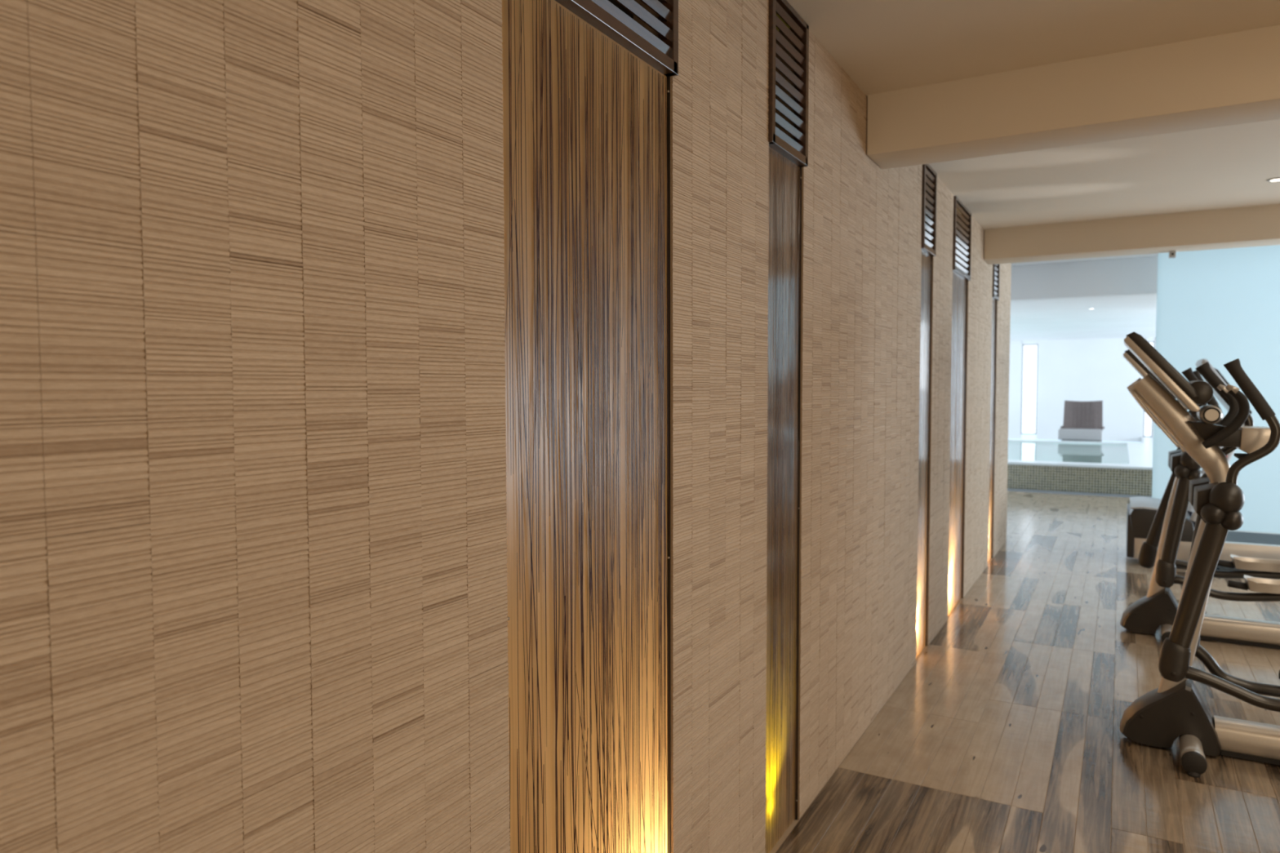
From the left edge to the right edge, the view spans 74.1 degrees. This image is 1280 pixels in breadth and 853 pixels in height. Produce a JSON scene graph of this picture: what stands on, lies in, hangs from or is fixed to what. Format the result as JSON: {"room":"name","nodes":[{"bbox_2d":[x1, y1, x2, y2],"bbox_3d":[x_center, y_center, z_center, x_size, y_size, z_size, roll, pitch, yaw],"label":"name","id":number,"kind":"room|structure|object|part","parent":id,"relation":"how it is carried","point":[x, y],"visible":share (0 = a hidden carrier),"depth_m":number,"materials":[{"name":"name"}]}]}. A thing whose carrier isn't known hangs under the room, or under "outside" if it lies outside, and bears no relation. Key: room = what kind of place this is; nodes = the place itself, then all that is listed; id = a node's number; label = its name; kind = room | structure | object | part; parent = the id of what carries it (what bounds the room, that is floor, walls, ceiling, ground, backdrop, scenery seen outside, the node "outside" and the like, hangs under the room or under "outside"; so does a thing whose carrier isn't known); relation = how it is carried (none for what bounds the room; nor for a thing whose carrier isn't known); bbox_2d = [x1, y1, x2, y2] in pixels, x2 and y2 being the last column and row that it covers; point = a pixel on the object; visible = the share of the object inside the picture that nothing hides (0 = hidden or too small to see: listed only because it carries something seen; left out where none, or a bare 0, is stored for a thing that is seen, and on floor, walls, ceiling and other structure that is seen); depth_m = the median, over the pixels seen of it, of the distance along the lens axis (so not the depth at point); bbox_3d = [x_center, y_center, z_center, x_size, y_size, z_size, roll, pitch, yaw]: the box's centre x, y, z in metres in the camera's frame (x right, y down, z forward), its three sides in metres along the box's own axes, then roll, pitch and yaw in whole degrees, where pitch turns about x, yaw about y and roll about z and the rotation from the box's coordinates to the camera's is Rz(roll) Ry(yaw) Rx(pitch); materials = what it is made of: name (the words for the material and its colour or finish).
{"room":"gym","nodes":[
{"label":"gym","id":0,"kind":"room"},
{"bbox_2d":[0,0,1011,852],"bbox_3d":[0.590,0.002,3.394,0.322,2.880,12.480,1,3,30],"label":"wall","id":1,"kind":"structure","parent":0,"point":[253,556],"depth_m":1.26,"materials":[{"name":"brown tile"}]},
{"bbox_2d":[501,0,671,852],"bbox_3d":[-0.135,0.319,1.927,0.111,2.385,0.679,1,3,30],"label":"panel","id":2,"kind":"object","parent":1,"relation":"attached to","point":[586,120],"visible":1,"depth_m":1.85,"materials":[{"name":"brown wood"}]},
{"bbox_3d":[0.070,0.306,2.199,0.018,2.385,0.004,1,3,30],"label":"edge trim","id":3,"kind":"part","parent":2,"relation":"part of","materials":[{"name":"black metal"}]},
{"bbox_2d":[555,0,678,76],"bbox_3d":[-0.132,-1.117,1.857,0.134,0.491,0.692,1,3,30],"label":"air vent","id":4,"kind":"object","parent":1,"relation":"in","point":[614,19],"visible":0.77,"depth_m":1.99,"materials":[{"name":"brown metal"}]},
{"bbox_2d":[764,146,801,852],"bbox_3d":[0.449,0.270,2.957,0.111,2.385,0.345,1,3,30],"label":"panel","id":5,"kind":"object","parent":1,"relation":"attached to","point":[784,187],"visible":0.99,"depth_m":2.95,"materials":[{"name":"wood"}]},
{"bbox_3d":[0.572,0.264,3.084,0.018,2.385,0.004,1,3,30],"label":"edge trim","id":6,"kind":"part","parent":5,"relation":"part of","materials":[{"name":"black metal"}]},
{"bbox_2d":[768,0,808,167],"bbox_3d":[0.453,-1.166,2.886,0.134,0.491,0.358,1,3,30],"label":"air vent","id":7,"kind":"object","parent":1,"relation":"in","point":[796,151],"visible":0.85,"depth_m":2.86,"materials":[{"name":"brown metal"}]},
{"bbox_3d":[0.492,-0.935,2.875,0.044,0.030,0.346,1,3,30],"label":"frame rail","id":8,"kind":"part","parent":7,"relation":"part of","materials":[{"name":"brown wood"}]},
{"bbox_3d":[0.491,-1.402,2.853,0.044,0.018,0.346,1,3,30],"label":"frame rail","id":9,"kind":"part","parent":7,"relation":"part of","materials":[{"name":"brown wood"}]},
{"bbox_2d":[915,250,932,657],"bbox_3d":[1.635,0.170,5.045,0.111,2.385,0.353,1,3,30],"label":"panel","id":10,"kind":"object","parent":1,"relation":"attached to","point":[926,260],"visible":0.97,"depth_m":5.06,"materials":[{"name":"wood"}]},
{"bbox_3d":[1.759,0.164,5.175,0.018,2.385,0.004,1,3,30],"label":"edge trim","id":11,"kind":"part","parent":10,"relation":"part of","materials":[{"name":"black metal"}]},
{"bbox_2d":[920,164,937,256],"bbox_3d":[1.638,-1.266,4.975,0.134,0.491,0.366,1,3,30],"label":"air vent","id":12,"kind":"object","parent":1,"relation":"in","point":[929,246],"visible":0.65,"depth_m":4.97,"materials":[{"name":"brown metal"}]},
{"bbox_3d":[1.677,-1.035,4.963,0.044,0.030,0.354,1,3,30],"label":"frame rail","id":13,"kind":"part","parent":12,"relation":"part of","materials":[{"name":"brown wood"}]},
{"bbox_3d":[1.676,-1.502,4.941,0.044,0.018,0.354,1,3,30],"label":"frame rail","id":14,"kind":"part","parent":12,"relation":"part of","materials":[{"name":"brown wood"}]},
{"bbox_2d":[947,271,967,615],"bbox_3d":[2.224,0.120,6.083,0.111,2.385,0.674,1,3,30],"label":"panel","id":15,"kind":"object","parent":1,"relation":"attached to","point":[959,309],"visible":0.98,"depth_m":6.09,"materials":[{"name":"wood"}]},
{"bbox_3d":[2.428,0.107,6.353,0.018,2.385,0.004,1,3,30],"label":"edge trim","id":16,"kind":"part","parent":15,"relation":"part of","materials":[{"name":"black metal"}]},
{"bbox_2d":[952,195,971,280],"bbox_3d":[2.227,-1.316,6.013,0.134,0.491,0.687,1,3,30],"label":"air vent","id":17,"kind":"object","parent":1,"relation":"in","point":[964,273],"visible":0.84,"depth_m":5.98,"materials":[{"name":"brown metal"}]},
{"bbox_3d":[2.267,-1.085,6.001,0.044,0.030,0.675,1,3,30],"label":"frame rail","id":18,"kind":"part","parent":17,"relation":"part of","materials":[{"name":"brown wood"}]},
{"bbox_3d":[2.265,-1.552,5.979,0.044,0.018,0.675,1,3,30],"label":"frame rail","id":19,"kind":"part","parent":17,"relation":"part of","materials":[{"name":"brown wood"}]},
{"bbox_2d":[987,298,996,561],"bbox_3d":[3.142,0.043,7.702,0.111,2.385,0.359,1,3,30],"label":"panel","id":20,"kind":"object","parent":1,"relation":"attached to","point":[993,302],"visible":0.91,"depth_m":7.74,"materials":[{"name":"wood"}]},
{"bbox_3d":[3.269,0.036,7.834,0.018,2.385,0.004,1,3,30],"label":"edge trim","id":21,"kind":"part","parent":20,"relation":"part of","materials":[{"name":"black metal"}]},
{"bbox_2d":[991,263,999,300],"bbox_3d":[3.145,-1.394,7.631,0.134,0.491,0.372,1,3,30],"label":"air vent","id":22,"kind":"object","parent":1,"relation":"in","point":[996,268],"visible":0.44,"depth_m":7.65,"materials":[{"name":"brown metal"}]},
{"bbox_3d":[3.185,-1.163,7.619,0.044,0.030,0.360,1,3,30],"label":"frame rail","id":23,"kind":"part","parent":22,"relation":"part of","materials":[{"name":"brown wood"}]},
{"bbox_2d":[769,491,1279,852],"bbox_3d":[4.144,1.456,4.232,6.100,0.120,17.320,1,3,30],"label":"floor","id":24,"kind":"structure","parent":0,"point":[1002,734],"depth_m":3.87,"materials":[{"name":"beige wood"}]},
{"bbox_2d":[1119,331,1279,777],"bbox_3d":[3.036,0.521,3.365,1.972,1.834,0.680,1,3,30],"label":"elliptical trainer","id":25,"kind":"object","parent":24,"relation":"on","point":[1173,710],"visible":1,"depth_m":3.59,"materials":[{"name":"grey plastic"}]},
{"bbox_3d":[2.262,-0.035,3.718,0.190,0.252,0.024,1,3,30],"label":"mast trim","id":26,"kind":"part","parent":25,"relation":"part of","materials":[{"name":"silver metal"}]},
{"bbox_3d":[2.582,0.641,3.917,0.149,0.579,0.060,1,3,30],"label":"link arm","id":27,"kind":"part","parent":25,"relation":"part of","materials":[{"name":"grey paint"}]},
{"bbox_3d":[2.304,0.654,3.499,0.208,0.576,0.060,1,3,30],"label":"link arm","id":28,"kind":"part","parent":25,"relation":"part of","materials":[{"name":"grey paint"}]},
{"bbox_3d":[2.602,-0.165,3.775,0.051,0.048,0.036,1,3,30],"label":"contact plate","id":29,"kind":"part","parent":25,"relation":"part of","materials":[{"name":"silver metal"}]},
{"bbox_3d":[2.421,-0.034,3.500,0.160,0.258,0.052,1,3,30],"label":"pulse handle","id":30,"kind":"part","parent":25,"relation":"part of","materials":[{"name":"black rubber"}]},
{"bbox_3d":[2.583,-0.047,3.786,0.160,0.258,0.041,1,3,24],"label":"pulse handle","id":31,"kind":"part","parent":25,"relation":"part of","materials":[{"name":"black rubber"}]},
{"bbox_3d":[2.434,-0.151,3.479,0.051,0.048,0.036,1,3,30],"label":"contact plate","id":32,"kind":"part","parent":25,"relation":"part of","materials":[{"name":"silver metal"}]},
{"bbox_3d":[2.738,1.046,3.276,1.138,0.196,0.071,1,3,28],"label":"pedal arm","id":33,"kind":"part","parent":25,"relation":"part of","materials":[{"name":"grey paint"}]},
{"bbox_3d":[3.008,1.072,3.691,1.081,0.285,0.071,1,3,31],"label":"pedal arm","id":34,"kind":"part","parent":25,"relation":"part of","materials":[{"name":"grey paint"}]},
{"bbox_3d":[3.189,1.353,3.318,1.565,0.132,0.124,1,3,30],"label":"rail","id":35,"kind":"part","parent":25,"relation":"part of","materials":[{"name":"silver metal"}]},
{"bbox_2d":[1236,425,1271,453],"bbox_3d":[2.601,0.061,3.591,0.115,0.123,0.240,1,3,30],"label":"console","id":36,"kind":"object","parent":25,"relation":"on","point":[1250,439],"depth_m":3.50,"materials":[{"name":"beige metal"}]},
{"bbox_2d":[1120,349,1279,648],"bbox_3d":[4.003,0.439,5.069,1.972,1.834,0.680,1,3,30],"label":"elliptical trainer","id":37,"kind":"object","parent":24,"relation":"on","point":[1157,609],"visible":0.59,"depth_m":5.28,"materials":[{"name":"grey plastic"}]},
{"bbox_3d":[3.229,-0.117,5.421,0.190,0.252,0.024,1,3,30],"label":"mast trim","id":38,"kind":"part","parent":37,"relation":"part of","materials":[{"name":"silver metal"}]},
{"bbox_3d":[3.502,0.547,5.645,0.236,0.572,0.060,1,3,30],"label":"link arm","id":39,"kind":"part","parent":37,"relation":"part of","materials":[{"name":"grey paint"}]},
{"bbox_3d":[3.291,0.578,5.192,0.171,0.578,0.060,1,3,30],"label":"link arm","id":40,"kind":"part","parent":37,"relation":"part of","materials":[{"name":"grey paint"}]},
{"bbox_3d":[3.386,-0.115,5.202,0.160,0.258,0.041,2,3,36],"label":"pulse handle","id":41,"kind":"part","parent":37,"relation":"part of","materials":[{"name":"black metal"}]},
{"bbox_3d":[3.726,0.957,4.968,1.086,0.181,0.069,1,3,28],"label":"pedal arm","id":42,"kind":"part","parent":37,"relation":"part of","materials":[{"name":"grey paint"}]},
{"bbox_3d":[3.930,0.918,5.415,1.169,0.147,0.070,1,3,31],"label":"pedal arm","id":43,"kind":"part","parent":37,"relation":"part of","materials":[{"name":"grey paint"}]},
{"bbox_3d":[4.156,1.271,5.022,1.565,0.132,0.124,1,3,30],"label":"rail","id":44,"kind":"part","parent":37,"relation":"part of","materials":[{"name":"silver metal"}]},
{"bbox_2d":[1125,359,1279,568],"bbox_3d":[5.483,0.328,7.382,2.122,1.833,0.834,1,3,30],"label":"elliptical trainer","id":45,"kind":"object","parent":24,"relation":"on","point":[1141,511],"visible":0.26,"depth_m":7.47,"materials":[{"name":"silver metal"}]},
{"bbox_3d":[4.737,0.714,7.824,0.360,0.039,0.810,1,3,30],"label":"hood lid","id":46,"kind":"part","parent":45,"relation":"part of","materials":[{"name":"grey plastic"}]},
{"bbox_2d":[1128,502,1194,542],"bbox_3d":[4.793,0.848,7.799,0.512,0.270,0.830,1,3,30],"label":"hood","id":47,"kind":"object","parent":45,"relation":"attached to","point":[1141,515],"depth_m":7.52,"materials":[{"name":"brown plastic"}]},
{"bbox_3d":[5.317,1.098,7.099,2.100,0.202,0.090,1,3,30],"label":"rail","id":48,"kind":"part","parent":45,"relation":"part of","materials":[{"name":"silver metal"}]},
{"bbox_3d":[5.672,1.068,7.725,2.100,0.202,0.090,1,3,30],"label":"rail","id":49,"kind":"part","parent":45,"relation":"part of","materials":[{"name":"silver metal"}]},
{"bbox_2d":[1151,244,1279,533],"bbox_3d":[7.069,-0.305,7.496,4.302,3.080,0.055,1,3,30],"label":"glass wall","id":50,"kind":"structure","parent":24,"relation":"on","point":[1220,307],"depth_m":8.21,"materials":[{"name":"teal"}]},
{"bbox_2d":[775,0,1279,230],"bbox_3d":[2.533,-1.437,1.083,5.920,0.200,10.500,1,3,30],"label":"ceiling","id":51,"kind":"structure","parent":0,"point":[883,46],"depth_m":3.43,"materials":[{"name":"beige paint"}]},
{"bbox_2d":[866,24,1279,169],"bbox_3d":[3.505,-1.299,2.477,5.597,0.310,0.290,1,3,30],"label":"ceiling beam","id":52,"kind":"structure","parent":51,"relation":"attached to","point":[1233,78],"depth_m":3.34,"materials":[{"name":"beige paint"}]},
{"bbox_2d":[983,204,1279,264],"bbox_3d":[5.330,-1.536,5.688,5.597,0.445,0.330,1,3,30],"label":"ceiling beam","id":53,"kind":"structure","parent":51,"relation":"attached to","point":[1254,225],"depth_m":6.41,"materials":[{"name":"beige paint"}]},
{"bbox_2d":[1168,250,1176,258],"bbox_3d":[4.097,-1.323,6.518,0.044,0.050,0.062,1,3,30],"label":"sensor","id":54,"kind":"object","parent":53,"relation":"attached to","point":[1172,254],"visible":1,"depth_m":6.49,"materials":[{"name":"grey plastic"}]},
{"bbox_2d":[1266,177,1279,182],"bbox_3d":[3.951,-1.531,5.257,0.100,0.006,0.100,1,3,30],"label":"recessed light","id":55,"kind":"object","parent":51,"relation":"in","point":[1274,180],"visible":1,"depth_m":5.25,"materials":[{"name":"silver metal"}]},
{"bbox_2d":[1008,337,1155,441],"bbox_3d":[11.294,-0.953,19.898,10.800,2.600,0.200,1,3,30],"label":"wall","id":56,"kind":"structure","parent":0,"point":[1081,370],"depth_m":20.22,"materials":[{"name":"white paint"}]},
{"bbox_2d":[1021,344,1038,434],"bbox_3d":[9.575,-0.912,20.818,0.345,2.200,0.060,1,3,30],"label":"window","id":57,"kind":"structure","parent":56,"relation":"in","point":[1029,354],"depth_m":20.81,"materials":[{"name":"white glass"}]},
{"bbox_2d":[1143,341,1155,436],"bbox_3d":[11.765,-0.859,19.578,0.180,2.200,0.060,1,3,30],"label":"window","id":58,"kind":"structure","parent":56,"relation":"in","point":[1148,422],"depth_m":19.61,"materials":[{"name":"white glass"}]},
{"bbox_2d":[1009,295,1156,341],"bbox_3d":[8.677,-1.941,15.237,10.800,0.180,11.600,1,3,30],"label":"ceiling","id":59,"kind":"structure","parent":0,"point":[1112,317],"depth_m":14.12,"materials":[{"name":"white paint"}]},
{"bbox_2d":[1011,253,1158,266],"bbox_3d":[6.133,-1.941,7.417,5.920,0.200,4.100,1,3,30],"label":"ceiling","id":60,"kind":"structure","parent":0,"point":[1154,254],"depth_m":9.95,"materials":[{"name":"white paint"}]},
{"bbox_2d":[1010,256,1157,302],"bbox_3d":[5.723,-1.754,10.029,10.400,0.415,0.380,1,3,30],"label":"ceiling beam","id":61,"kind":"structure","parent":60,"relation":"attached to","point":[1131,277],"depth_m":10.07,"materials":[{"name":"white paint"}]},
{"bbox_2d":[1141,436,1153,463],"bbox_3d":[9.255,0.584,16.365,10.400,0.368,8.080,1,3,30],"label":"pool deck","id":62,"kind":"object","parent":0,"point":[1148,442],"visible":0.05,"depth_m":17.11,"materials":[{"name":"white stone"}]},
{"bbox_2d":[1057,400,1104,441],"bbox_3d":[9.695,-0.027,18.592,0.875,1.080,0.815,1,3,30],"label":"lounge chair","id":63,"kind":"object","parent":62,"relation":"on","point":[1082,420],"visible":0.79,"depth_m":18.72,"materials":[{"name":"grey fabric"}]},
{"bbox_2d":[1057,427,1102,440],"bbox_3d":[9.628,0.171,18.527,0.830,0.230,0.620,1,3,30],"label":"cushion","id":64,"kind":"object","parent":63,"relation":"on","point":[1064,433],"depth_m":18.29,"materials":[{"name":"white fabric"}]},
{"bbox_3d":[9.678,0.315,18.552,0.760,0.060,0.620,1,3,30],"label":"seat","id":65,"kind":"part","parent":63,"relation":"part of","materials":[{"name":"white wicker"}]},
{"bbox_3d":[9.846,-0.249,18.823,0.780,0.660,0.245,1,3,30],"label":"backrest","id":66,"kind":"part","parent":63,"relation":"part of","materials":[{"name":"grey fabric"}]},
{"bbox_3d":[5.853,1.166,10.383,10.400,0.119,4.920,1,3,30],"label":"floor","id":67,"kind":"structure","parent":0,"visible":0},
{"bbox_2d":[1007,488,1151,497],"bbox_3d":[6.977,1.010,12.361,10.300,0.012,0.320,1,3,30],"label":"trim","id":68,"kind":"structure","parent":67,"relation":"on","point":[1008,489],"depth_m":12.59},
{"bbox_2d":[1007,439,1152,495],"bbox_3d":[8.568,1.076,15.173,10.300,1.240,6.170,1,3,30],"label":"pool","id":69,"kind":"object","parent":67,"relation":"on","point":[1076,466],"visible":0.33,"depth_m":13.08,"materials":[{"name":"green tile"}]}
]}

